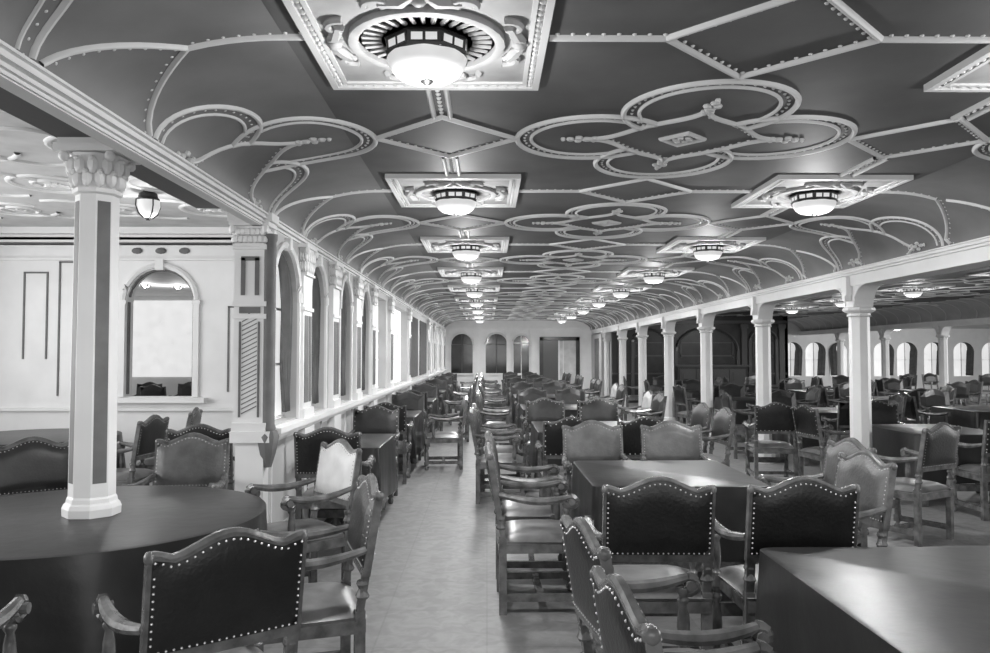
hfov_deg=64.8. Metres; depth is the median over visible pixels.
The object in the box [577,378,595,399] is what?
armchair
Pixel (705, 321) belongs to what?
column
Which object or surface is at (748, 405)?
armchair
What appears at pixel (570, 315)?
ceiling light
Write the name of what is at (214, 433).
armchair
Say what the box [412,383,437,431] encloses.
armchair
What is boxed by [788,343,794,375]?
window
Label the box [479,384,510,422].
armchair
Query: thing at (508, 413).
armchair
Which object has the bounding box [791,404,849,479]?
armchair
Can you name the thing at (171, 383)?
wall
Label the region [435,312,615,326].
trim
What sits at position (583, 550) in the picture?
armchair
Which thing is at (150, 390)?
armchair
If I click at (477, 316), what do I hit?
ceiling light
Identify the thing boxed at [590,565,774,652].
armchair
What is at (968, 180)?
ceiling
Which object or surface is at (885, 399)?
tablecloth
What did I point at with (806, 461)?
dining table
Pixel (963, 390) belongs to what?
armchair
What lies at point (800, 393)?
tablecloth
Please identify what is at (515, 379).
armchair
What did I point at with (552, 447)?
armchair
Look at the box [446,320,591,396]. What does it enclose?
wall
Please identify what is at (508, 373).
armchair
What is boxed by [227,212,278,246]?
trim
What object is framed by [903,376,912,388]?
armchair
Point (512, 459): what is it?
armchair
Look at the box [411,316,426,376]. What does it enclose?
panels
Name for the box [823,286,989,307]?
trim
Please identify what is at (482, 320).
ceiling light
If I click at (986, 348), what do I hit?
window
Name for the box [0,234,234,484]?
wall
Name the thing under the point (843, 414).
armchair
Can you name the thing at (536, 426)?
tablecloth
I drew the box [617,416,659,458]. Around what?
armchair
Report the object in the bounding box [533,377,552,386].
armchair
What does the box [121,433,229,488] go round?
armchair
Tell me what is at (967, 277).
trim
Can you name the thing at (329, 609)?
armchair
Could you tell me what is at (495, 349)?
window
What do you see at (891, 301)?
trim
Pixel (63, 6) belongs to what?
trim
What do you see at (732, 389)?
armchair
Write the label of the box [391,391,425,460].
armchair
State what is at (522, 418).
armchair
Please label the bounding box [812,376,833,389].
armchair
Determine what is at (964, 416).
tablecloth
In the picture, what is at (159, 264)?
trim
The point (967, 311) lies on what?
trim
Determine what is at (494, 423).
armchair
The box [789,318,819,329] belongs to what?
trim
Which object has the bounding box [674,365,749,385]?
sideboard
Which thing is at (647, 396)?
armchair
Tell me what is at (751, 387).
tablecloth
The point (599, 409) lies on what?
armchair
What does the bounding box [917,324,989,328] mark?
crown molding
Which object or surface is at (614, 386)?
armchair
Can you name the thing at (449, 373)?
armchair
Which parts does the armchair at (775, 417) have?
arm post, leg, arm, leg, seat, seat frame, frame, leg, arm post, leg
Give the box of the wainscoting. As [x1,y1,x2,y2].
[269,373,441,522]
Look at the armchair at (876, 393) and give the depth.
18.12 m
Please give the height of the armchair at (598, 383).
1.020 m
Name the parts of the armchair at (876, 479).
nail trim, backrest, frame, arm, leg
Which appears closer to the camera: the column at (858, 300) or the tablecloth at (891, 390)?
the column at (858, 300)
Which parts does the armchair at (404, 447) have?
frame, seat frame, seat, leg, leg, arm post, arm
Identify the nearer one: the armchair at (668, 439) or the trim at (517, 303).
the armchair at (668, 439)
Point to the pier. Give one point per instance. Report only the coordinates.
(247, 430)
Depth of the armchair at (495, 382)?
25.52 m
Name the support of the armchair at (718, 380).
on the floor
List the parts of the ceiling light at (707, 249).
oval moulding, lamp shade, panel, panel frame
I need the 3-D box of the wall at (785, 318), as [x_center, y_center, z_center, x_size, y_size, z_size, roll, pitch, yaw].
[9.786,1.140,28.179,0.150,2.980,3.800,0,-2,-1]
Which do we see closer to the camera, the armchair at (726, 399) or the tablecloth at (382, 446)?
the tablecloth at (382, 446)
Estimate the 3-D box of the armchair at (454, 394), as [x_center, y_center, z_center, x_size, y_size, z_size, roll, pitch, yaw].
[-0.756,1.750,18.055,0.612,1.020,0.622,0,-2,-7]
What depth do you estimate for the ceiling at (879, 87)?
4.33 m
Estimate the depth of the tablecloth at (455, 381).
24.55 m
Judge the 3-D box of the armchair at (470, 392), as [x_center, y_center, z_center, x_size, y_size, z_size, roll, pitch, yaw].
[-0.723,1.624,14.598,0.612,1.020,0.622,0,-2,-6]
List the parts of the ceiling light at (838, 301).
lamp shade, panel frame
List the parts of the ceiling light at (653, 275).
lamp shade, panel, oval moulding, panel frame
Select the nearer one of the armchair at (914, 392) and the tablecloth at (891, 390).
the armchair at (914, 392)
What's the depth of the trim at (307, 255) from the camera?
7.99 m
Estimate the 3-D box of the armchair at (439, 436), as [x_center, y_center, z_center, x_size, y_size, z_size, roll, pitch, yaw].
[-0.695,1.497,11.131,0.624,1.020,0.633,0,-2,-6]
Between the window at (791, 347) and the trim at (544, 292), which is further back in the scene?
the window at (791, 347)
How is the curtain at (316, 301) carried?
hanging from the wall at (283, 471)
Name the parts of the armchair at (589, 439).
leg, arm, arm post, frame, backrest, arm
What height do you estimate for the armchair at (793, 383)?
1.020 m
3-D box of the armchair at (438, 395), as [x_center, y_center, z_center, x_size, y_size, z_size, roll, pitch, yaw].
[-1.447,1.704,16.787,0.622,1.020,0.612,0,-2,0]
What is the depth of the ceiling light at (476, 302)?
18.28 m
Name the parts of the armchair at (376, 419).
backrest, frame, leg, leg, arm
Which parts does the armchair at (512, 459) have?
frame, backrest, leg, leg, arm, seat, arm, seat frame, arm post, leg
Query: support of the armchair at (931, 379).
on the floor
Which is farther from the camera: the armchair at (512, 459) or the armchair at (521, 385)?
the armchair at (521, 385)
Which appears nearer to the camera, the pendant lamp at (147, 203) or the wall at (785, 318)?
the pendant lamp at (147, 203)
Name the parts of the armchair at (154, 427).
arm post, arm, arm, leg, seat, seat frame, frame, nail trim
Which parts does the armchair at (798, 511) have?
arm post, leg, arm, seat, seat frame, leg, frame, nail trim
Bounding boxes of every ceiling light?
[282,0,555,90]
[385,174,520,215]
[420,237,508,260]
[437,267,503,283]
[448,285,499,297]
[454,297,497,307]
[459,305,495,313]
[463,312,494,318]
[465,317,493,322]
[547,317,577,322]
[554,312,588,318]
[563,305,603,313]
[575,297,623,307]
[592,285,651,297]
[616,267,694,283]
[656,237,765,261]
[731,175,913,216]
[774,305,818,313]
[811,297,874,306]
[877,285,955,297]
[924,44,989,91]
[965,270,989,275]
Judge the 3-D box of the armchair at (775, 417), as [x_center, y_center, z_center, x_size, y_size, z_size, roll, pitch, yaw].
[3.514,1.452,9.902,0.633,1.020,0.624,0,-2,6]
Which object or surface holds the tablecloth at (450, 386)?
on the dining table
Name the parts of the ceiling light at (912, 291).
lamp shade, oval moulding, panel frame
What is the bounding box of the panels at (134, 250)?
[0,243,233,395]
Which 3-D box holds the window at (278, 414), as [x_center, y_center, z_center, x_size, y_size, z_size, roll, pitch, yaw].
[-1.786,0.068,6.164,0.025,1.385,0.820,0,-2,-1]
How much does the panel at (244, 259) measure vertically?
1.155 m
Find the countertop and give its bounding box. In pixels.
[674,365,749,366]
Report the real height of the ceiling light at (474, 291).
0.210 m
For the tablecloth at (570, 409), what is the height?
0.516 m
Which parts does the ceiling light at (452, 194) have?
panel, oval moulding, lamp shade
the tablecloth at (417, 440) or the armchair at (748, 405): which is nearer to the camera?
the tablecloth at (417, 440)
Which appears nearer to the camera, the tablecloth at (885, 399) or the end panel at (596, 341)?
the tablecloth at (885, 399)
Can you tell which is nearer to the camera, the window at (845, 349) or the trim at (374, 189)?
the trim at (374, 189)
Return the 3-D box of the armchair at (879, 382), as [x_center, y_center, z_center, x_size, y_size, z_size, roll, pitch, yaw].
[10.059,1.834,20.333,0.622,1.020,0.612,0,-2,2]
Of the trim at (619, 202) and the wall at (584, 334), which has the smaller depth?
the trim at (619, 202)
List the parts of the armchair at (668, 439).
arm, backrest, arm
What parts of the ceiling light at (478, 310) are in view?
panel frame, lamp shade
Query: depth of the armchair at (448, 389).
20.02 m
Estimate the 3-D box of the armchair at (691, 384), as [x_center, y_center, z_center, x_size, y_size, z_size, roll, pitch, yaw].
[4.862,1.781,18.893,0.622,1.020,0.612,0,-2,-1]
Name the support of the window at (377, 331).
in the wall at (283, 471)
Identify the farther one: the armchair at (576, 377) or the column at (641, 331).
the armchair at (576, 377)
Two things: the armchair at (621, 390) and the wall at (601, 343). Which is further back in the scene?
the wall at (601, 343)
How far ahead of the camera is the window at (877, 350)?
30.25 m
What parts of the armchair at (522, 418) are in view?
arm, arm post, frame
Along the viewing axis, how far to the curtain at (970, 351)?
30.11 m
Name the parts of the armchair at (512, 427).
frame, leg, arm, arm, seat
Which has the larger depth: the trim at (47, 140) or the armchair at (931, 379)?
the armchair at (931, 379)
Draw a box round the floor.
[263,396,989,652]
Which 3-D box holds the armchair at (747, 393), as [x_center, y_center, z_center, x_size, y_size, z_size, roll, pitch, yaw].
[5.773,1.744,17.889,0.612,1.020,0.622,0,-2,6]
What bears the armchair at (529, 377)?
on the floor
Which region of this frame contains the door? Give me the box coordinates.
[539,337,579,388]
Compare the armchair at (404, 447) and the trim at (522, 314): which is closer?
the armchair at (404, 447)
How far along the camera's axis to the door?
30.02 m
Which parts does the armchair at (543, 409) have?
arm, arm post, leg, leg, backrest, frame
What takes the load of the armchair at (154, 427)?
on the floor
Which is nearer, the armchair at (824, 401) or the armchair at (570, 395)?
the armchair at (570, 395)
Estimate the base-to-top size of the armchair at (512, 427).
1.020 m
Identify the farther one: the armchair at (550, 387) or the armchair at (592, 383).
the armchair at (592, 383)
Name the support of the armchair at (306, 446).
on the floor
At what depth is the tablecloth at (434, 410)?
14.30 m
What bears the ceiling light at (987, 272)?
attached to the ceiling at (959, 274)
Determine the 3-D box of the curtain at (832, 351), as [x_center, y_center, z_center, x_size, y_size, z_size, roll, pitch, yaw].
[13.102,1.248,30.053,0.440,1.282,0.047,0,-2,-1]
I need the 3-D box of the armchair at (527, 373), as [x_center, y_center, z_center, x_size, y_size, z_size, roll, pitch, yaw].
[1.204,2.085,27.213,0.622,1.020,0.612,0,-2,1]
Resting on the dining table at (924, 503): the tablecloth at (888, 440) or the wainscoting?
the tablecloth at (888, 440)
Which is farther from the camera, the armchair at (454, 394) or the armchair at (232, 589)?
the armchair at (454, 394)
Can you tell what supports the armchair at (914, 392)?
on the floor
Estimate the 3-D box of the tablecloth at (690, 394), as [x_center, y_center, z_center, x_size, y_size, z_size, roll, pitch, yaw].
[4.819,1.737,17.828,1.103,0.516,1.319,0,-2,-1]
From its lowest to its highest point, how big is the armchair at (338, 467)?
1.032 m
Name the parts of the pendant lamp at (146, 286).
lamp shade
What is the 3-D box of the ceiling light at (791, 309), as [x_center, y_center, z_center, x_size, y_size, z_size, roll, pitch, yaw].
[8.132,-0.445,21.365,1.000,0.210,1.130,0,-2,-1]
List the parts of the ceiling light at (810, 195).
lamp shade, oval moulding, panel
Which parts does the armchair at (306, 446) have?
leg, seat, seat frame, nail trim, frame, arm, arm post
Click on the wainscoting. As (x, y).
(344, 413)
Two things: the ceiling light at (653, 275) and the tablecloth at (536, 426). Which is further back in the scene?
the ceiling light at (653, 275)
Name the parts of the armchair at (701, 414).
backrest, frame, leg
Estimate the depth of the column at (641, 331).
20.68 m
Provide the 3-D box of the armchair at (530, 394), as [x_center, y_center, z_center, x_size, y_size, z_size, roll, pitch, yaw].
[0.672,1.589,13.630,0.622,1.020,0.612,0,-2,-1]
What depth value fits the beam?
3.88 m
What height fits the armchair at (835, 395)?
1.020 m
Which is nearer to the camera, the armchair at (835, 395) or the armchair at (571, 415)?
the armchair at (571, 415)
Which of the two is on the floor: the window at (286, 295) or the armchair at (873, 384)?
the armchair at (873, 384)
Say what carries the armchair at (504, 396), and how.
on the floor
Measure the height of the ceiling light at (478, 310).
0.210 m
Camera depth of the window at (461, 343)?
30.06 m
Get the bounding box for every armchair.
[0,436,68,496]
[0,594,31,652]
[92,527,307,652]
[116,414,169,485]
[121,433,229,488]
[133,382,161,395]
[136,407,202,484]
[140,384,166,395]
[166,423,234,489]
[174,382,191,395]
[245,439,361,582]
[255,474,383,652]
[293,427,375,518]
[349,405,399,503]
[364,402,413,483]
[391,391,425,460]
[396,390,431,446]
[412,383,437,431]
[414,382,442,429]
[424,395,467,469]
[425,378,447,393]
[427,378,449,413]
[434,375,451,383]
[436,374,455,391]
[440,386,472,441]
[441,372,457,382]
[448,380,475,424]
[455,376,477,412]
[458,373,477,402]
[469,407,525,503]
[472,403,525,491]
[476,393,513,445]
[477,390,512,445]
[478,379,502,420]
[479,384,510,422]
[480,373,497,388]
[480,375,500,395]
[480,378,504,418]
[480,383,505,406]
[482,375,502,395]
[484,431,565,579]
[484,442,579,615]
[501,372,517,385]
[503,374,520,394]
[505,377,525,405]
[506,377,526,403]
[509,381,533,423]
[514,387,533,424]
[516,387,546,448]
[519,397,563,466]
[522,371,536,378]
[523,398,564,477]
[527,374,543,382]
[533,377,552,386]
[535,417,583,496]
[543,381,565,393]
[553,372,565,380]
[556,387,584,403]
[557,373,571,383]
[560,515,772,652]
[561,420,631,515]
[566,375,579,387]
[566,375,583,388]
[569,397,614,417]
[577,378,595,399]
[579,398,620,420]
[584,476,716,652]
[585,379,601,400]
[588,383,619,399]
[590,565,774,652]
[602,384,626,420]
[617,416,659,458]
[618,390,654,416]
[621,392,666,421]
[623,376,638,413]
[640,420,721,462]
[644,380,663,419]
[653,375,674,412]
[673,385,700,422]
[674,378,688,417]
[682,379,700,389]
[685,402,712,452]
[702,407,735,466]
[712,476,860,648]
[713,382,737,409]
[714,377,722,384]
[719,383,744,396]
[720,392,753,458]
[722,376,748,396]
[742,402,797,478]
[745,375,755,384]
[745,383,755,396]
[746,389,790,442]
[756,450,897,563]
[757,437,876,546]
[771,378,791,389]
[771,389,796,445]
[784,378,804,390]
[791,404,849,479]
[796,385,821,406]
[805,376,819,388]
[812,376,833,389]
[817,385,847,406]
[821,401,849,445]
[824,382,848,407]
[832,375,848,389]
[838,383,848,400]
[866,422,960,546]
[871,380,875,395]
[871,400,904,423]
[874,384,899,395]
[875,378,888,391]
[882,378,903,395]
[888,393,906,422]
[899,374,916,388]
[901,393,950,423]
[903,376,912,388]
[903,388,929,423]
[918,389,952,423]
[922,373,938,389]
[929,385,956,412]
[946,381,969,405]
[953,420,989,520]
[961,380,982,405]
[970,374,989,404]
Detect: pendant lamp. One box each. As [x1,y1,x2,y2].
[135,190,160,220]
[140,284,150,289]
[173,286,182,290]
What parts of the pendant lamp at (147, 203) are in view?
lamp shade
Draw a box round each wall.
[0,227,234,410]
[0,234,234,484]
[132,295,193,395]
[268,231,444,522]
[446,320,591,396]
[591,333,603,395]
[611,316,788,402]
[783,316,787,377]
[788,322,989,395]
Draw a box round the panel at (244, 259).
[238,256,259,416]
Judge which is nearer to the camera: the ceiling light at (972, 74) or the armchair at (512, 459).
the ceiling light at (972, 74)
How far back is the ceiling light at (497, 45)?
3.15 m
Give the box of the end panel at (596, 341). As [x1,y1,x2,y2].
[594,338,598,379]
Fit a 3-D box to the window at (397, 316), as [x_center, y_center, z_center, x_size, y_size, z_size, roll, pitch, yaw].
[-1.870,0.358,14.378,0.025,1.405,2.420,0,-2,-1]
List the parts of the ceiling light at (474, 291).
panel frame, oval moulding, lamp shade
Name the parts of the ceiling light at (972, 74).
panel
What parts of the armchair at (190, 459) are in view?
arm, backrest, nail trim, arm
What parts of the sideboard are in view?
door, door, door, door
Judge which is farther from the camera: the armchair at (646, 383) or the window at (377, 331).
the armchair at (646, 383)
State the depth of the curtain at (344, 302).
8.94 m
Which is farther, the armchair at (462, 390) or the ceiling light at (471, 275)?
the armchair at (462, 390)
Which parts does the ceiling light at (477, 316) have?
panel frame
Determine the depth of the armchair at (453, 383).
23.45 m
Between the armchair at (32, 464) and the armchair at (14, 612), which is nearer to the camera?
the armchair at (14, 612)
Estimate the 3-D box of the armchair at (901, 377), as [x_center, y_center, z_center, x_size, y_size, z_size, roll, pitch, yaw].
[12.944,1.991,24.641,0.622,1.020,0.612,0,-2,5]
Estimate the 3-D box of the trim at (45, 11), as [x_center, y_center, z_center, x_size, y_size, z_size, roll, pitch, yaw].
[1.188,-1.088,1.261,5.600,0.394,2.924,0,-2,-1]
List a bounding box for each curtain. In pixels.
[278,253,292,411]
[311,271,320,403]
[340,288,346,395]
[362,300,365,389]
[792,342,802,375]
[815,342,825,375]
[829,343,836,375]
[889,344,893,375]
[906,342,916,374]
[933,342,938,374]
[963,342,973,375]
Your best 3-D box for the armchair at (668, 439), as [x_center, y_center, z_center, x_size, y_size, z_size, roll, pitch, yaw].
[1.534,1.323,6.530,0.633,1.032,0.621,0,-2,1]
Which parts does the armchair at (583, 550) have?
nail trim, leg, frame, arm, seat, arm post, arm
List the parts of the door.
glass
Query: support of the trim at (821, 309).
attached to the ceiling at (959, 274)
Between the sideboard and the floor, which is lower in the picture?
the floor
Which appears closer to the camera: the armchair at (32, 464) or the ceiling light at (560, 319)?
the armchair at (32, 464)
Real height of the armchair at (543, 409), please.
1.020 m
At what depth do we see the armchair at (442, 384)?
19.32 m
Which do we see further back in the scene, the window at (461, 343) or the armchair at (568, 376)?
the window at (461, 343)
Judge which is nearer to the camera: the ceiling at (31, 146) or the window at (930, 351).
the ceiling at (31, 146)
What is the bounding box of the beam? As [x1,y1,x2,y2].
[0,87,220,208]
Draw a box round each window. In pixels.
[132,301,192,376]
[275,268,282,418]
[376,303,378,387]
[393,309,400,382]
[449,332,473,372]
[484,332,506,372]
[512,333,530,372]
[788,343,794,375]
[805,343,818,375]
[830,346,846,375]
[874,343,881,375]
[897,343,909,375]
[924,343,938,375]
[953,343,969,375]
[982,343,989,374]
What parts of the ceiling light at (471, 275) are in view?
panel frame, oval moulding, lamp shade, panel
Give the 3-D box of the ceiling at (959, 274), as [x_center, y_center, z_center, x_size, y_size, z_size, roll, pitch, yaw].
[8.021,-0.580,15.615,8.240,0.600,29.000,0,-2,-1]
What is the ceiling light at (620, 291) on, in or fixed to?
attached to the ceiling at (879, 87)
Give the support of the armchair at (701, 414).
on the floor
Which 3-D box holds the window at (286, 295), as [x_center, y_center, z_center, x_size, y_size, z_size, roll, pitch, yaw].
[-1.725,0.048,6.261,0.052,1.295,0.606,0,-2,-1]
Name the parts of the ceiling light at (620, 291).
lamp shade, oval moulding, panel frame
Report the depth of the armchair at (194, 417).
8.28 m
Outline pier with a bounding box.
[229,228,270,522]
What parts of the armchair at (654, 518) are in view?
arm, leg, seat, frame, nail trim, seat frame, arm post, leg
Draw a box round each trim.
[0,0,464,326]
[0,109,226,219]
[15,0,73,59]
[23,0,55,54]
[39,0,989,212]
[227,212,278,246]
[258,233,278,467]
[274,179,989,270]
[276,238,447,437]
[297,243,445,518]
[301,189,981,265]
[347,239,835,292]
[361,243,805,288]
[383,269,746,304]
[389,271,729,299]
[404,286,694,312]
[420,298,659,318]
[428,306,634,322]
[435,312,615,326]
[442,317,601,329]
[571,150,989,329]
[716,312,847,328]
[733,306,910,324]
[776,298,977,321]
[788,296,989,330]
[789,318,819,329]
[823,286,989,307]
[891,276,989,286]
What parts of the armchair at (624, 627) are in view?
nail trim, frame, arm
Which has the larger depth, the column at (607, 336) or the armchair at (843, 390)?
the column at (607, 336)
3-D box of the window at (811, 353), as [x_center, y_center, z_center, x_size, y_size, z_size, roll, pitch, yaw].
[12.340,1.274,30.222,0.740,1.320,0.040,0,-2,-1]
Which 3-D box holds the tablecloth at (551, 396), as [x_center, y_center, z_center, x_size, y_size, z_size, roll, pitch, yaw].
[1.060,1.666,15.874,1.442,0.516,1.521,0,-2,-1]
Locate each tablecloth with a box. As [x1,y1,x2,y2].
[0,428,125,467]
[361,434,396,508]
[398,410,424,458]
[424,398,438,431]
[439,390,446,414]
[448,384,452,400]
[454,380,457,395]
[507,387,540,405]
[511,394,554,423]
[517,404,576,443]
[528,421,640,477]
[650,385,674,405]
[675,390,700,411]
[713,397,755,423]
[745,385,777,396]
[772,407,849,447]
[787,389,837,406]
[845,396,929,418]
[872,424,989,483]
[890,389,961,404]
[929,406,989,428]
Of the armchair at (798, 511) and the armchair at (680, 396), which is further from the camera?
the armchair at (680, 396)
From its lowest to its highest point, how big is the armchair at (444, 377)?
1.020 m
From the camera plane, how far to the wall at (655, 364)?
26.26 m
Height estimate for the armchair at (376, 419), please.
1.020 m
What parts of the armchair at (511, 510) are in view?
frame, backrest, leg, seat, seat frame, arm, arm, arm post, arm post, leg, leg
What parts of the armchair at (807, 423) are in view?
leg, frame, seat frame, seat, leg, arm, arm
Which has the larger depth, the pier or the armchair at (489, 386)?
the armchair at (489, 386)
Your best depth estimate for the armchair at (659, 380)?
22.16 m
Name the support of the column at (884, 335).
on the floor
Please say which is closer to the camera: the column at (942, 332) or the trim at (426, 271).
the trim at (426, 271)
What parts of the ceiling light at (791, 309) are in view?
lamp shade, panel frame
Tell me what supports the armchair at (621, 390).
on the floor
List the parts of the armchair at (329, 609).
arm post, arm, seat frame, seat, arm, leg, nail trim, backrest, leg, frame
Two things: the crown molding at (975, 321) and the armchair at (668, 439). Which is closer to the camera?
the armchair at (668, 439)
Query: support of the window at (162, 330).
in the wall at (171, 383)
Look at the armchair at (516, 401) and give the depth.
14.19 m
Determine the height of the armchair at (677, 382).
1.020 m
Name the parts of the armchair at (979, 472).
leg, arm post, arm, seat frame, seat, leg, frame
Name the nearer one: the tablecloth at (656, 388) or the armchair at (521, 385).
the armchair at (521, 385)
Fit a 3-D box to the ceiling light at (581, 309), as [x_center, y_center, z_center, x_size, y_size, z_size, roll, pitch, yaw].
[2.430,-0.440,21.506,1.000,0.210,1.130,0,-2,-1]
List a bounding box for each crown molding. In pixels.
[0,39,445,328]
[590,235,989,334]
[798,317,989,334]
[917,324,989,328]
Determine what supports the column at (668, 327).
on the floor
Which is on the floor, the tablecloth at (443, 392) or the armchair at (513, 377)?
the armchair at (513, 377)
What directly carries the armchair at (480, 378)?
on the floor
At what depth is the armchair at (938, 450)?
6.65 m
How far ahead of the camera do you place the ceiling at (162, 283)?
14.14 m
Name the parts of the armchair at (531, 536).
frame, backrest, leg, leg, seat, seat frame, arm, arm, arm post, arm post, leg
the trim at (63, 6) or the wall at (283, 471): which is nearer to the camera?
the trim at (63, 6)
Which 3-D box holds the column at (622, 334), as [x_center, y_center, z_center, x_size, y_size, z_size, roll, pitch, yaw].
[3.889,1.235,23.792,0.325,2.470,0.690,0,-2,-1]
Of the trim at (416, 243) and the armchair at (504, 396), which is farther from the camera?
the armchair at (504, 396)
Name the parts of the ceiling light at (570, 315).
panel frame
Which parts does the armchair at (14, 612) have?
arm post, arm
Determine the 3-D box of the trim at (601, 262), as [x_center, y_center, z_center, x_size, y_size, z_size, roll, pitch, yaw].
[1.091,-0.762,10.376,5.640,0.402,3.026,0,-2,-1]
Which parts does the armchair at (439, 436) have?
leg, arm post, seat, seat frame, arm, arm, leg, leg, backrest, frame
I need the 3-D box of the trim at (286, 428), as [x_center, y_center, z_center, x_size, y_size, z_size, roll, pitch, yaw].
[-1.741,0.497,17.838,0.116,1.540,24.278,0,-2,-1]
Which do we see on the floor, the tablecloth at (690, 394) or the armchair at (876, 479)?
the armchair at (876, 479)
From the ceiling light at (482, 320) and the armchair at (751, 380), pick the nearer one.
the armchair at (751, 380)
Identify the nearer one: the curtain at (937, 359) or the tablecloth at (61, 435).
the tablecloth at (61, 435)
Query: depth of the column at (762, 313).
11.60 m
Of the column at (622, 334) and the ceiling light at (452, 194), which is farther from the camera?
the column at (622, 334)
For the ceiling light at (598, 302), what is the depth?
18.31 m
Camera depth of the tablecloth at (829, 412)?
11.18 m
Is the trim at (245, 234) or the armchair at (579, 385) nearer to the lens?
the trim at (245, 234)
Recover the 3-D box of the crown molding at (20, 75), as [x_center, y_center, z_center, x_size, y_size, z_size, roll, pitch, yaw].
[-1.783,-0.462,15.159,0.125,0.170,29.700,0,-2,-1]
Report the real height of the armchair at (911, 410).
1.020 m
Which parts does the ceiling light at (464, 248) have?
panel frame, oval moulding, lamp shade, panel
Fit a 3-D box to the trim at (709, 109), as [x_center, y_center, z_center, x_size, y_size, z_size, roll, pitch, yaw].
[1.154,-0.985,4.300,5.640,0.402,3.026,0,-2,-1]
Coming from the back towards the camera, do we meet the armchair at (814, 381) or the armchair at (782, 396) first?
the armchair at (814, 381)
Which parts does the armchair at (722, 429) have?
arm, leg, seat, arm, backrest, frame, leg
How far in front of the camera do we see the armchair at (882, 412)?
10.05 m
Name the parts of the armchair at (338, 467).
arm, arm post, seat, leg, arm, seat frame, nail trim, backrest, frame, leg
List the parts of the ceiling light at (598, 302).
lamp shade, panel frame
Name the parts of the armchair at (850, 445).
arm, backrest, frame, seat frame, leg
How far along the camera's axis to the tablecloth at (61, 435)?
8.12 m
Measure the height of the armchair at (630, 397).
1.020 m
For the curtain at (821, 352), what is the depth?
30.05 m
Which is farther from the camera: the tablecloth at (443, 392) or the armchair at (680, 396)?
the tablecloth at (443, 392)
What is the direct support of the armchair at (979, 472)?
on the floor
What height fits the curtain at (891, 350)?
1.282 m
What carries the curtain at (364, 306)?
hanging from the wall at (283, 471)
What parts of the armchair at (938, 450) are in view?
leg, arm, arm post, arm, leg, seat, seat frame, frame, nail trim, leg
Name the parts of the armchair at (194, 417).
arm post, seat, seat frame, frame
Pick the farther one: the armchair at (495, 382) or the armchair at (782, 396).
the armchair at (495, 382)
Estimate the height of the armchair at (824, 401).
1.020 m
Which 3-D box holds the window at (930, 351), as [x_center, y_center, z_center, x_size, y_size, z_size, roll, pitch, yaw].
[16.940,1.276,30.269,0.740,1.320,0.040,0,-2,-1]
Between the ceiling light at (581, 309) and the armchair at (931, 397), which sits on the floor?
the armchair at (931, 397)
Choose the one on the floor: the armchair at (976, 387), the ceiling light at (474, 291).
the armchair at (976, 387)
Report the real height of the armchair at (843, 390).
1.020 m
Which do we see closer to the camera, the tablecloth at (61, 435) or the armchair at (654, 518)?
the armchair at (654, 518)
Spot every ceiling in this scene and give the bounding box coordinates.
[0,112,228,226]
[0,237,234,295]
[261,0,989,319]
[716,266,989,318]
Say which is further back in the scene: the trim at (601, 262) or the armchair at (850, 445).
the trim at (601, 262)
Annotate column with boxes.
[52,137,140,518]
[602,330,610,397]
[617,326,627,406]
[636,322,648,408]
[661,317,676,420]
[696,309,715,436]
[749,297,777,463]
[833,331,846,375]
[835,276,882,448]
[877,328,892,377]
[932,324,953,387]
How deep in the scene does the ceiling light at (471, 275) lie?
12.20 m
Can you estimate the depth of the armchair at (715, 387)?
16.47 m
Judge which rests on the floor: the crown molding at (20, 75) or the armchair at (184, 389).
the armchair at (184, 389)
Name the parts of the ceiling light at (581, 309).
lamp shade, panel frame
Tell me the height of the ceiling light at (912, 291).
0.210 m
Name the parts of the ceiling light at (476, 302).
panel frame, lamp shade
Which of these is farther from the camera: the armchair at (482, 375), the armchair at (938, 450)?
the armchair at (482, 375)
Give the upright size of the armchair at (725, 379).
1.020 m
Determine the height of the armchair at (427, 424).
1.020 m
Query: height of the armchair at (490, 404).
1.020 m
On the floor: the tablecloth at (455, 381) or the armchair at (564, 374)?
the armchair at (564, 374)
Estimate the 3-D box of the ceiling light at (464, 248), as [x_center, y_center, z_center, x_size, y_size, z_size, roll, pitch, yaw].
[-0.345,-0.885,9.325,1.000,0.210,1.130,0,-2,-1]
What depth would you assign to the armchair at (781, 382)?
19.85 m
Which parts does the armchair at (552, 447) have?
arm, arm post, leg, leg, seat, frame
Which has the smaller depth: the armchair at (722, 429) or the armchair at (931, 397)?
the armchair at (722, 429)

